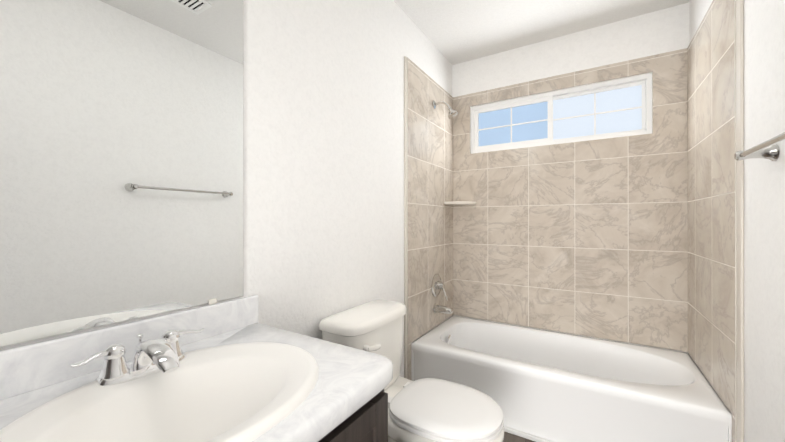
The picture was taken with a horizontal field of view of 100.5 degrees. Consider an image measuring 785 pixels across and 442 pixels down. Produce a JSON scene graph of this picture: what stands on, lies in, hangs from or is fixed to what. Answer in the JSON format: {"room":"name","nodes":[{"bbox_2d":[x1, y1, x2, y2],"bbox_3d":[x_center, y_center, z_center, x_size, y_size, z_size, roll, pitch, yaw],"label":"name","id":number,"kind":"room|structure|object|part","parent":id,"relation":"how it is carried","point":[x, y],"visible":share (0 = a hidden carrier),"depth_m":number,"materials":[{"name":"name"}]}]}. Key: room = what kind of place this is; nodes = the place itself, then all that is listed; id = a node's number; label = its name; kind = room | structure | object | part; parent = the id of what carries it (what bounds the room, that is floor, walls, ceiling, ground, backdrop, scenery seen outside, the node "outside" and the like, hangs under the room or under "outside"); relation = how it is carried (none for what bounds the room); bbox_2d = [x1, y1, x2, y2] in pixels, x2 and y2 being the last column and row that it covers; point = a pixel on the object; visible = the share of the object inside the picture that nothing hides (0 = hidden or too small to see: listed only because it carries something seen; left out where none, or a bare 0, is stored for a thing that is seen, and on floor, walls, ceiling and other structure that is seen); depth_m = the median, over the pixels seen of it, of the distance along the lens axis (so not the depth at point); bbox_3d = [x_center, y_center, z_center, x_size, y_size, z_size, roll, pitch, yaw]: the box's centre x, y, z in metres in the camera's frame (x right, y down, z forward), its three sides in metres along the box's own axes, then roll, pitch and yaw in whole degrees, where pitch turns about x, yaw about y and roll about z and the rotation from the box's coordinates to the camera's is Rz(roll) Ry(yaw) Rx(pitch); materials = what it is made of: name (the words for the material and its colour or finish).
{"room":"bathroom","nodes":[
{"label":"bathroom","id":0,"kind":"room"},
{"bbox_2d":[0,0,451,377],"bbox_3d":[-0.590,-0.083,1.120,0.120,2.500,4.233,0,0,32],"label":"wall","id":1,"kind":"structure","parent":0,"point":[323,159],"depth_m":1.46,"materials":[{"name":"paint"}]},
{"bbox_2d":[0,0,243,346],"bbox_3d":[-0.711,-0.319,0.798,0.008,1.160,0.757,0,0,32],"label":"mirror","id":2,"kind":"object","parent":1,"relation":"attached to","point":[121,160],"visible":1,"depth_m":0.82,"materials":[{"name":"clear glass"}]},
{"bbox_2d":[0,295,257,399],"bbox_3d":[-0.693,0.311,0.816,0.020,0.099,0.808,0,0,32],"label":"backsplash","id":3,"kind":"structure","parent":1,"relation":"attached to","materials":[{"name":"stone"}]},
{"bbox_2d":[407,57,452,379],"bbox_3d":[0.303,0.059,2.439,0.012,2.219,0.810,0,0,32],"label":"wall tile","id":4,"kind":"structure","parent":1,"relation":"attached to","point":[429,190],"depth_m":2.34,"materials":[{"name":"beige tile"}]},
{"bbox_2d":[431,274,447,300],"bbox_3d":[0.363,0.501,2.448,0.077,0.202,0.172,0,0,32],"label":"valve","id":5,"kind":"object","parent":4,"relation":"attached to","point":[437,285],"visible":0.98,"depth_m":2.43,"materials":[{"name":"silver metal"}]},
{"bbox_2d":[433,303,452,313],"bbox_3d":[0.379,0.654,2.412,0.142,0.072,0.072,0,0,32],"label":"spout","id":6,"kind":"object","parent":4,"relation":"attached to","point":[437,308],"visible":1,"depth_m":2.40,"materials":[{"name":"silver metal"}]},
{"bbox_2d":[432,101,457,118],"bbox_3d":[0.388,-0.823,2.390,0.183,0.150,0.076,0,0,32],"label":"shower head","id":7,"kind":"object","parent":4,"relation":"attached to","point":[452,113],"depth_m":2.37,"materials":[{"name":"silver metal"}]},
{"bbox_2d":[404,0,743,441],"bbox_3d":[0.725,0.059,1.684,1.524,2.219,0.049,0,0,32],"label":"trim","id":8,"kind":"structure","parent":1,"relation":"attached to","point":[740,204],"depth_m":1.28,"materials":[{"name":"beige"}]},
{"bbox_2d":[504,431,534,441],"bbox_3d":[0.110,1.197,0.686,1.764,0.060,4.233,0,0,32],"label":"floor","id":9,"kind":"structure","parent":0,"point":[509,437],"depth_m":1.75,"materials":[{"name":"brown tile"}]},
{"bbox_2d":[0,295,392,441],"bbox_3d":[-0.446,0.714,0.664,0.598,0.905,0.810,0,0,32],"label":"bathroom vanity","id":10,"kind":"object","parent":9,"relation":"on","point":[231,371],"visible":1,"depth_m":0.74,"materials":[{"name":"stone"}]},
{"bbox_2d":[68,328,204,385],"bbox_3d":[-0.546,0.316,0.750,0.168,0.086,0.268,0,0,32],"label":"faucet","id":11,"kind":"object","parent":10,"relation":"on","point":[153,360],"depth_m":0.74,"materials":[{"name":"silver metal"}]},
{"bbox_2d":[319,300,503,441],"bbox_3d":[0.099,0.795,1.403,0.733,0.746,0.474,0,0,32],"label":"toilet","id":12,"kind":"object","parent":9,"relation":"on","point":[430,410],"visible":0.73,"depth_m":1.33,"materials":[{"name":"white ceramic"}]},
{"bbox_3d":[-0.111,0.601,1.533,0.240,0.358,0.474,0,0,32],"label":"tank","id":13,"kind":"part","parent":12,"relation":"part of","materials":[{"name":"white ceramic"}]},
{"bbox_3d":[0.215,0.759,1.331,0.455,0.044,0.380,0,0,32],"label":"seat","id":14,"kind":"part","parent":12,"relation":"part of","materials":[{"name":"white plastic"}]},
{"bbox_2d":[411,316,731,441],"bbox_3d":[0.955,0.983,2.054,1.516,0.370,0.771,0,0,32],"label":"bathtub","id":15,"kind":"object","parent":9,"relation":"on","point":[538,385],"visible":0.96,"depth_m":1.79,"materials":[{"name":"white ceramic"}]},
{"bbox_3d":[0.757,1.156,1.734,1.496,0.024,0.021,0,0,32],"label":"floor trim","id":16,"kind":"part","parent":15,"relation":"part of","materials":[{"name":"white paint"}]},
{"bbox_2d":[394,0,689,64],"bbox_3d":[0.110,-1.373,0.689,1.764,0.080,4.233,0,0,32],"label":"ceiling","id":17,"kind":"structure","parent":0,"point":[457,31],"depth_m":2.16,"materials":[{"name":"paint"}]},
{"bbox_2d":[452,2,688,353],"bbox_3d":[1.191,-0.081,2.437,1.524,2.500,0.120,0,0,32],"label":"wall","id":18,"kind":"structure","parent":0,"point":[654,33],"depth_m":2.29,"materials":[{"name":"paint"}]},
{"bbox_2d":[444,201,475,205],"bbox_3d":[0.548,-0.144,2.631,0.200,0.025,0.200,0,0,32],"label":"corner shelf","id":19,"kind":"object","parent":18,"relation":"attached to","point":[453,203],"visible":1,"depth_m":2.59,"materials":[{"name":"beige tile"}]},
{"bbox_2d":[471,73,651,153],"bbox_3d":[1.177,-0.753,2.434,1.188,0.392,0.071,0,0,32],"label":"window","id":20,"kind":"structure","parent":18,"relation":"in","point":[614,108],"depth_m":2.38,"materials":[{"name":"white plastic"}]},
{"bbox_3d":[0.941,-0.753,2.571,0.576,0.326,0.003,0,0,32],"label":"glass","id":21,"kind":"part","parent":20,"relation":"part of","materials":[{"name":"blue"}]},
{"bbox_3d":[1.427,-0.753,2.305,0.561,0.326,0.003,0,0,32],"label":"glass","id":22,"kind":"part","parent":20,"relation":"part of","materials":[{"name":"blue"}]},
{"bbox_2d":[453,48,687,351],"bbox_3d":[1.161,-0.127,2.389,1.500,1.846,0.032,0,0,32],"label":"wall tile","id":23,"kind":"structure","parent":18,"relation":"attached to","point":[587,238],"depth_m":2.27,"materials":[{"name":"beige tile"}]},
{"bbox_2d":[689,0,784,441],"bbox_3d":[0.809,-0.084,0.256,0.120,2.500,4.233,0,0,32],"label":"wall","id":24,"kind":"structure","parent":0,"point":[764,232],"depth_m":1.12,"materials":[{"name":"paint"}]},
{"bbox_2d":[687,0,736,441],"bbox_3d":[1.592,0.059,1.648,0.012,2.219,0.800,0,0,32],"label":"wall tile","id":25,"kind":"structure","parent":24,"relation":"attached to","point":[711,123],"depth_m":1.55,"materials":[{"name":"beige tile"}]},
{"bbox_2d":[734,132,784,160],"bbox_3d":[1.018,-0.218,0.797,0.092,0.054,0.689,0,0,32],"label":"towel rail","id":26,"kind":"object","parent":24,"relation":"attached to","point":[772,152],"visible":1,"depth_m":1.03,"materials":[{"name":"silver metal"}]}
]}

